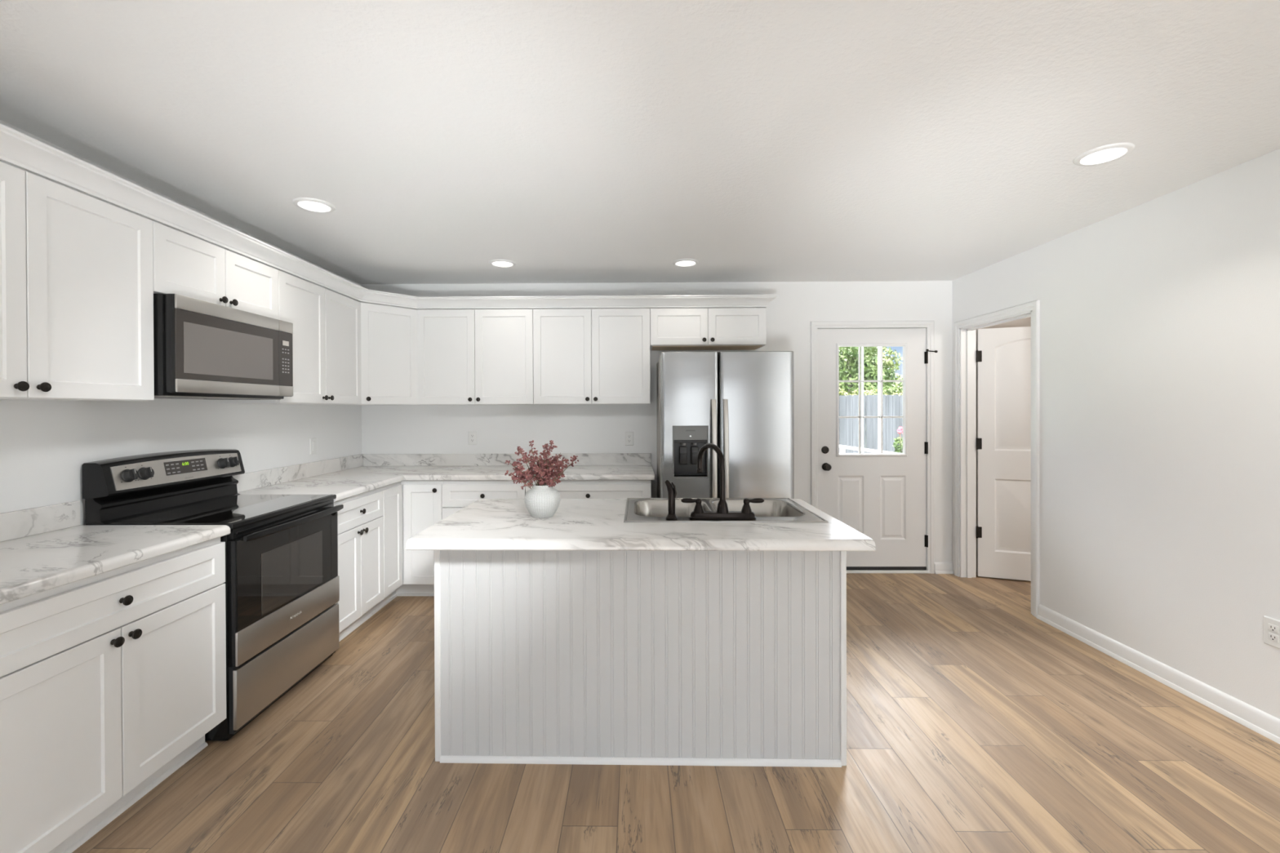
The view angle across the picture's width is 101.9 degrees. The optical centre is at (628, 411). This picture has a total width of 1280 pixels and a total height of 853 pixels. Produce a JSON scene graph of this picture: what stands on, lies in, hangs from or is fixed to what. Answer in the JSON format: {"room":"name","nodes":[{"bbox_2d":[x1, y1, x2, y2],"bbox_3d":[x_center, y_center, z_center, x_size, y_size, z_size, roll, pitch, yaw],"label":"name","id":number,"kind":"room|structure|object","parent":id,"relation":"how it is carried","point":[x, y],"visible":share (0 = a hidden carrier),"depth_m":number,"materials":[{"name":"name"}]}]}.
{"room":"kitchen","nodes":[
{"label":"kitchen","id":0,"kind":"room"},
{"bbox_2d":[0,120,361,524],"bbox_3d":[-2.395,0.166,0.250,0.150,2.460,8.650,0,0,1],"label":"wall","id":1,"kind":"structure","parent":0,"point":[45,446],"depth_m":2.43,"materials":[{"name":"white paint"}]},
{"bbox_2d":[0,501,80,542],"bbox_3d":[-2.292,0.423,1.710,0.019,0.102,0.899,0,0,1],"label":"backsplash","id":2,"kind":"structure","parent":1,"relation":"attached to","point":[17,524],"depth_m":2.01,"materials":[{"name":"stone"}]},
{"bbox_2d":[0,160,154,401],"bbox_3d":[-2.130,-0.419,1.712,0.350,0.754,0.903,0,0,1],"label":"upper cabinet","id":3,"kind":"object","parent":1,"relation":"attached to","point":[77,268],"visible":1,"depth_m":1.84,"materials":[{"name":"white paint"}]},
{"bbox_2d":[152,221,278,319],"bbox_3d":[-2.121,-0.651,2.544,0.350,0.298,0.761,0,0,1],"label":"upper cabinet","id":4,"kind":"object","parent":1,"relation":"attached to","point":[184,264],"visible":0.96,"depth_m":2.46,"materials":[{"name":"white paint"}]},
{"bbox_2d":[153,293,293,399],"bbox_3d":[-2.092,-0.280,2.550,0.400,0.434,0.754,0,0,1],"label":"microwave","id":5,"kind":"object","parent":4,"relation":"attached to","point":[202,349],"visible":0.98,"depth_m":2.40,"materials":[{"name":"silver metal"}]},
{"bbox_2d":[222,270,361,404],"bbox_3d":[-2.112,-0.427,3.368,0.350,0.754,0.883,0,0,1],"label":"upper cabinet","id":6,"kind":"object","parent":1,"relation":"attached to","point":[326,334],"visible":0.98,"depth_m":3.32,"materials":[{"name":"white paint"}]},
{"bbox_2d":[232,453,363,492],"bbox_3d":[-2.271,0.414,3.673,0.019,0.102,1.502,0,0,1],"label":"backsplash","id":7,"kind":"structure","parent":1,"relation":"attached to","point":[257,479],"depth_m":3.52,"materials":[{"name":"stone"}]},
{"bbox_2d":[309,437,316,454],"bbox_3d":[-2.276,0.247,3.753,0.010,0.117,0.073,0,0,1],"label":"light switch","id":8,"kind":"object","parent":1,"relation":"attached to","point":[313,442],"visible":1,"depth_m":3.74,"materials":[{"name":"white plastic"}]},
{"bbox_2d":[0,0,1279,284],"bbox_3d":[1.375,-1.147,0.128,7.700,0.140,8.800,0,0,1],"label":"ceiling","id":9,"kind":"structure","parent":0,"point":[564,141],"depth_m":1.91,"materials":[{"name":"white paint"}]},
{"bbox_2d":[292,197,335,213],"bbox_3d":[-1.638,-1.074,2.707,0.194,0.010,0.194,0,0,1],"label":"recessed light","id":10,"kind":"object","parent":9,"relation":"in","point":[313,205],"visible":1,"depth_m":2.69,"materials":[{"name":"white plastic"}]},
{"bbox_2d":[488,259,515,267],"bbox_3d":[-0.920,-1.081,3.793,0.194,0.010,0.194,0,0,1],"label":"recessed light","id":11,"kind":"object","parent":9,"relation":"in","point":[497,263],"visible":1,"depth_m":3.77,"materials":[{"name":"white plastic"}]},
{"bbox_2d":[672,258,698,266],"bbox_3d":[0.417,-1.086,3.792,0.194,0.010,0.194,0,0,1],"label":"recessed light","id":12,"kind":"object","parent":9,"relation":"in","point":[682,262],"visible":1,"depth_m":3.77,"materials":[{"name":"white plastic"}]},
{"bbox_2d":[1072,142,1135,166],"bbox_3d":[2.006,-1.084,2.195,0.194,0.010,0.194,0,0,1],"label":"recessed light","id":13,"kind":"object","parent":9,"relation":"in","point":[1108,153],"visible":1,"depth_m":2.18,"materials":[{"name":"white plastic"}]},
{"bbox_2d":[360,280,952,562],"bbox_3d":[0.286,0.136,4.472,5.120,2.460,0.150,0,0,1],"label":"wall","id":14,"kind":"structure","parent":0,"point":[388,428],"depth_m":4.39,"materials":[{"name":"white paint"}]},
{"bbox_2d":[355,302,417,405],"bbox_3d":[-1.969,-0.431,4.108,0.619,0.754,0.619,0,0,1],"label":"upper cabinet","id":15,"kind":"object","parent":14,"relation":"attached to","point":[388,334],"visible":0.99,"depth_m":3.94,"materials":[{"name":"white paint"}]},
{"bbox_2d":[0,123,777,308],"bbox_3d":[-0.953,-0.850,3.418,4.420,0.081,1.945,0,0,-42],"label":"crown molding","id":16,"kind":"structure","parent":14,"relation":"attached to","point":[20,149],"depth_m":2.65,"materials":[{"name":"white wood"}]},
{"bbox_2d":[468,431,476,444],"bbox_3d":[-1.324,0.223,4.410,0.073,0.117,0.009,0,0,1],"label":"wall outlet","id":17,"kind":"object","parent":14,"relation":"attached to","point":[472,434],"visible":1,"depth_m":4.41,"materials":[{"name":"white plastic"}]},
{"bbox_2d":[417,309,535,404],"bbox_3d":[-1.208,-0.434,4.234,0.919,0.754,0.350,0,0,1],"label":"upper cabinet","id":18,"kind":"object","parent":14,"relation":"attached to","point":[465,357],"visible":0.99,"depth_m":4.09,"materials":[{"name":"white paint"}]},
{"bbox_2d":[363,453,651,466],"bbox_3d":[-1.030,0.406,4.402,2.445,0.102,0.019,0,0,1],"label":"backsplash","id":19,"kind":"structure","parent":14,"relation":"attached to","point":[584,459],"depth_m":4.39,"materials":[{"name":"stone"}]},
{"bbox_2d":[533,308,650,404],"bbox_3d":[-0.289,-0.438,4.224,0.919,0.754,0.350,0,0,1],"label":"upper cabinet","id":20,"kind":"object","parent":14,"relation":"attached to","point":[581,356],"visible":1,"depth_m":4.08,"materials":[{"name":"white paint"}]},
{"bbox_2d":[625,431,633,445],"bbox_3d":[0.006,0.228,4.395,0.073,0.117,0.009,0,0,1],"label":"wall outlet","id":21,"kind":"object","parent":14,"relation":"attached to","point":[628,435],"visible":1,"depth_m":4.39,"materials":[{"name":"white plastic"}]},
{"bbox_2d":[649,307,765,350],"bbox_3d":[0.625,-0.668,4.213,0.907,0.298,0.350,0,0,1],"label":"upper cabinet","id":22,"kind":"object","parent":14,"relation":"attached to","point":[686,328],"visible":0.99,"depth_m":4.07,"materials":[{"name":"white paint"}]},
{"bbox_2d":[810,320,934,573],"bbox_3d":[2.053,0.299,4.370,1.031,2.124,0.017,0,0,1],"label":"trim","id":23,"kind":"structure","parent":14,"relation":"attached to","point":[930,326],"depth_m":4.36,"materials":[{"name":"white paint"}]},
{"bbox_2d":[817,328,937,570],"bbox_3d":[2.083,0.318,4.373,0.990,2.041,0.110,0,0,1],"label":"door","id":24,"kind":"structure","parent":14,"relation":"in","point":[881,496],"depth_m":4.38,"materials":[{"name":"white paint"}]},
{"bbox_2d":[839,346,902,453],"bbox_3d":[2.051,-0.101,4.396,0.540,0.902,0.011,0,0,1],"label":"grille","id":25,"kind":"object","parent":24,"relation":"attached to","point":[862,380],"depth_m":4.39,"materials":[{"name":"white paint"}]},
{"bbox_2d":[934,562,954,573],"bbox_3d":[2.652,1.313,4.365,0.154,0.092,0.024,0,0,1],"label":"baseboard","id":26,"kind":"structure","parent":14,"relation":"attached to","point":[940,567],"depth_m":4.36,"materials":[{"name":"white paint"}]},
{"bbox_2d":[71,572,1279,852],"bbox_3d":[1.384,1.443,0.141,7.700,0.120,8.800,0,0,1],"label":"floor","id":27,"kind":"structure","parent":0,"point":[975,723],"depth_m":1.96,"materials":[{"name":"brown wood"}]},
{"bbox_2d":[0,537,226,852],"bbox_3d":[-1.972,0.949,1.717,0.656,0.876,0.874,0,0,1],"label":"base cabinet","id":28,"kind":"object","parent":27,"relation":"on","point":[112,682],"visible":1,"depth_m":1.66,"materials":[{"name":"white paint"}]},
{"bbox_2d":[0,501,230,604],"bbox_3d":[-1.979,0.441,1.707,0.646,0.140,0.899,0,0,1],"label":"countertop","id":29,"kind":"structure","parent":28,"relation":"on","point":[42,548],"depth_m":1.86,"materials":[{"name":"stone"}]},
{"bbox_2d":[81,448,343,740],"bbox_3d":[-1.925,0.789,2.540,0.692,1.188,0.757,0,0,1],"label":"electric range","id":30,"kind":"object","parent":27,"relation":"on","point":[282,582],"visible":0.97,"depth_m":2.41,"materials":[{"name":"black metal"}]},
{"bbox_2d":[93,494,336,529],"bbox_3d":[-1.937,0.477,2.539,0.590,0.026,0.757,0,0,1],"label":"cooktop","id":31,"kind":"object","parent":30,"relation":"in","point":[237,512],"depth_m":2.44,"materials":[{"name":"black ceramic"}]},
{"bbox_2d":[333,487,383,641],"bbox_3d":[-1.956,0.942,3.216,0.656,0.876,0.587,0,0,1],"label":"base cabinet","id":32,"kind":"object","parent":27,"relation":"on","point":[361,519],"visible":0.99,"depth_m":3.21,"materials":[{"name":"white paint"}]},
{"bbox_2d":[370,480,443,615],"bbox_3d":[-1.818,0.938,3.965,0.916,0.876,0.914,0,0,1],"label":"base cabinet","id":33,"kind":"object","parent":27,"relation":"on","point":[411,508],"visible":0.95,"depth_m":3.79,"materials":[{"name":"white paint"}]},
{"bbox_2d":[232,453,654,501],"bbox_3d":[-1.046,0.428,3.660,2.469,0.140,1.502,0,0,1],"label":"countertop","id":34,"kind":"structure","parent":33,"relation":"on","point":[346,477],"depth_m":3.89,"materials":[{"name":"stone"}]},
{"bbox_2d":[441,480,525,519],"bbox_3d":[-1.054,0.935,4.086,0.609,0.876,0.656,0,0,1],"label":"base cabinet","id":35,"kind":"object","parent":27,"relation":"on","point":[456,495],"visible":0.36,"depth_m":3.79,"materials":[{"name":"white paint"}]},
{"bbox_2d":[525,480,651,498],"bbox_3d":[-0.289,0.932,4.078,0.916,0.876,0.656,0,0,1],"label":"base cabinet","id":36,"kind":"object","parent":27,"relation":"on","point":[567,489],"visible":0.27,"depth_m":3.78,"materials":[{"name":"white paint"}]},
{"bbox_2d":[434,550,846,767],"bbox_3d":[0.048,0.939,2.398,1.612,0.876,0.748,0,0,1],"label":"kitchen island","id":37,"kind":"object","parent":27,"relation":"on","point":[580,657],"visible":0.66,"depth_m":2.04,"materials":[{"name":"white paint"}]},
{"bbox_2d":[405,498,875,551],"bbox_3d":[0.045,0.482,2.314,1.698,0.038,0.874,0,0,1],"label":"island countertop","id":38,"kind":"structure","parent":37,"relation":"on","point":[483,524],"depth_m":1.99,"materials":[{"name":"stone"}]},
{"bbox_2d":[524,483,560,518],"bbox_3d":[-0.383,0.394,2.315,0.159,0.141,0.159,0,0,1],"label":"vase","id":39,"kind":"object","parent":38,"relation":"on","point":[542,501],"visible":0.9,"depth_m":2.26,"materials":[{"name":"grey ceramic"}]},
{"bbox_2d":[504,440,578,489],"bbox_3d":[-0.389,0.280,2.302,0.313,0.310,0.169,0,0,9],"label":"dried flowers","id":40,"kind":"object","parent":39,"relation":"in","point":[540,469],"visible":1,"depth_m":2.30,"materials":[{"name":"pink plant"}]},
{"bbox_2d":[680,443,764,519],"bbox_3d":[0.411,0.299,2.236,0.317,0.318,0.211,0,0,28],"label":"faucet","id":41,"kind":"object","parent":38,"relation":"on","point":[722,513],"visible":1,"depth_m":2.21,"materials":[{"name":"black metal"}]},
{"bbox_2d":[623,497,828,522],"bbox_3d":[0.411,0.545,2.450,0.852,0.182,0.566,0,0,1],"label":"sink","id":42,"kind":"object","parent":38,"relation":"in","point":[637,509],"visible":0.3,"depth_m":2.66,"materials":[{"name":"silver metal"}]},
{"bbox_2d":[664,480,677,519],"bbox_3d":[0.183,0.375,2.223,0.055,0.167,0.052,0,0,1],"label":"sprayer","id":43,"kind":"object","parent":42,"relation":"on","point":[672,491],"visible":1,"depth_m":2.21,"materials":[{"name":"black metal"}]},
{"bbox_2d":[656,351,794,498],"bbox_3d":[0.684,0.476,3.912,0.910,1.783,0.844,0,0,1],"label":"refrigerator","id":44,"kind":"object","parent":27,"relation":"on","point":[739,402],"visible":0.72,"depth_m":3.55,"materials":[{"name":"grey metal"}]},
{"bbox_2d":[846,569,928,573],"bbox_3d":[2.056,1.349,4.450,0.948,0.022,0.166,0,0,1],"label":"threshold","id":45,"kind":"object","parent":27,"relation":"on","point":[926,571],"depth_m":4.37,"materials":[{"name":"white paint"}]},
{"bbox_2d":[976,316,1031,572],"bbox_3d":[4.043,0.132,2.756,2.430,2.460,3.500,0,0,1],"label":"wall","id":46,"kind":"structure","parent":0,"point":[1026,322],"depth_m":4.38,"materials":[{"name":"beige paint"}]},
{"bbox_2d":[951,148,1279,719],"bbox_3d":[2.739,0.149,0.120,0.120,2.460,8.500,0,0,1],"label":"wall","id":47,"kind":"structure","parent":0,"point":[1159,406],"depth_m":2.60,"materials":[{"name":"white paint"}]},
{"bbox_2d":[960,310,1031,613],"bbox_3d":[2.780,0.338,3.878,0.124,2.045,0.775,0,0,1],"label":"trim","id":48,"kind":"structure","parent":47,"relation":"attached to","point":[967,334],"depth_m":4.25,"materials":[{"name":"white paint"}]},
{"bbox_2d":[953,299,1039,617],"bbox_3d":[2.712,0.310,3.879,0.017,2.101,0.897,0,0,1],"label":"trim","id":49,"kind":"structure","parent":47,"relation":"attached to","point":[1034,306],"depth_m":3.48,"materials":[{"name":"white paint"}]},
{"bbox_2d":[976,326,1031,581],"bbox_3d":[3.182,0.335,4.114,0.791,2.023,0.101,0,0,20],"label":"door","id":50,"kind":"structure","parent":47,"relation":"in","point":[1003,355],"depth_m":4.19,"materials":[{"name":"white paint"}]},
{"bbox_2d":[1035,604,1279,744],"bbox_3d":[2.666,1.335,-0.346,0.024,0.092,7.555,0,0,1],"label":"baseboard","id":51,"kind":"structure","parent":47,"relation":"attached to","point":[1253,718],"depth_m":2.57,"materials":[{"name":"white paint"}]},
{"bbox_2d":[1263,615,1279,648],"bbox_3d":[2.699,0.925,2.171,0.009,0.117,0.073,0,0,1],"label":"wall outlet","id":52,"kind":"object","parent":47,"relation":"attached to","point":[1271,626],"visible":1,"depth_m":2.18,"materials":[{"name":"white plastic"}]},
{"bbox_2d":[1268,623,1278,633],"bbox_3d":[2.696,0.905,2.171,0.003,0.028,0.033,0,0,1],"label":"socket","id":53,"kind":"object","parent":52,"relation":"attached to","point":[1273,628],"depth_m":2.17,"materials":[{"name":"grey plastic"}]},
{"bbox_2d":[1268,632,1278,642],"bbox_3d":[2.696,0.945,2.171,0.003,0.028,0.033,0,0,1],"label":"socket","id":54,"kind":"object","parent":52,"relation":"attached to","point":[1273,637],"depth_m":2.17,"materials":[{"name":"grey plastic"}]},
{"label":"outside","id":55,"kind":"structure","parent":0,"visible":0},
{"bbox_3d":[7.973,1.432,26.902,60.000,0.100,44.840,0,0,1],"label":"ground","id":56,"kind":"structure","parent":55,"visible":0},
{"bbox_2d":[839,346,896,395],"bbox_3d":[6.897,-0.503,15.785,2.164,3.889,2.297,0,0,-35],"label":"tree","id":57,"kind":"object","parent":56,"relation":"on","point":[848,356],"visible":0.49,"depth_m":15.27,"materials":[{"name":"green plant"}]},
{"bbox_2d":[839,394,902,453],"bbox_3d":[5.836,0.543,11.404,9.066,1.842,0.156,0,0,1],"label":"fence","id":58,"kind":"object","parent":56,"relation":"on","point":[892,405],"visible":0.09,"depth_m":11.34,"materials":[{"name":"white wood"}]},
{"bbox_2d":[839,346,902,395],"bbox_3d":[8.254,-0.448,18.655,2.858,3.742,2.060,0,0,32],"label":"tree","id":59,"kind":"object","parent":56,"relation":"on","point":[886,359],"visible":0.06,"depth_m":18.08,"materials":[{"name":"green plant"}]},
{"bbox_2d":[839,387,902,395],"bbox_3d":[5.555,0.424,12.093,5.807,2.077,0.665,0,0,1],"label":"hedge","id":60,"kind":"object","parent":56,"relation":"on","point":[868,391],"visible":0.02,"depth_m":12.03,"materials":[{"name":"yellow plant"}]},
{"bbox_2d":[882,383,902,395],"bbox_3d":[7.156,0.354,13.660,1.322,2.198,0.983,0,0,34],"label":"tree","id":61,"kind":"object","parent":56,"relation":"on","point":[889,387],"visible":0.02,"depth_m":13.60,"materials":[{"name":"green plant"}]},
{"bbox_2d":[890,373,902,394],"bbox_3d":[11.178,-0.139,21.471,3.241,3.081,3.470,0,0,1],"label":"tree","id":62,"kind":"object","parent":56,"relation":"on","point":[899,384],"visible":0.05,"depth_m":20.96,"materials":[{"name":"green plant"}]},
{"bbox_2d":[893,426,902,453],"bbox_3d":[3.950,0.847,7.386,0.408,1.288,0.422,0,0,1],"label":"rose bush","id":63,"kind":"object","parent":56,"relation":"on","point":[899,440],"visible":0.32,"depth_m":7.36,"materials":[{"name":"green plant"}]},
{"bbox_3d":[2.749,1.455,6.157,4.800,0.090,3.240,0,0,1],"label":"patio slab","id":64,"kind":"object","parent":56,"relation":"on","visible":0},
{"bbox_2d":[839,444,897,453],"bbox_3d":[2.905,0.927,6.872,1.706,1.138,0.056,0,0,1],"label":"rail","id":65,"kind":"object","parent":64,"relation":"on","point":[842,448],"visible":0.24,"depth_m":6.85,"materials":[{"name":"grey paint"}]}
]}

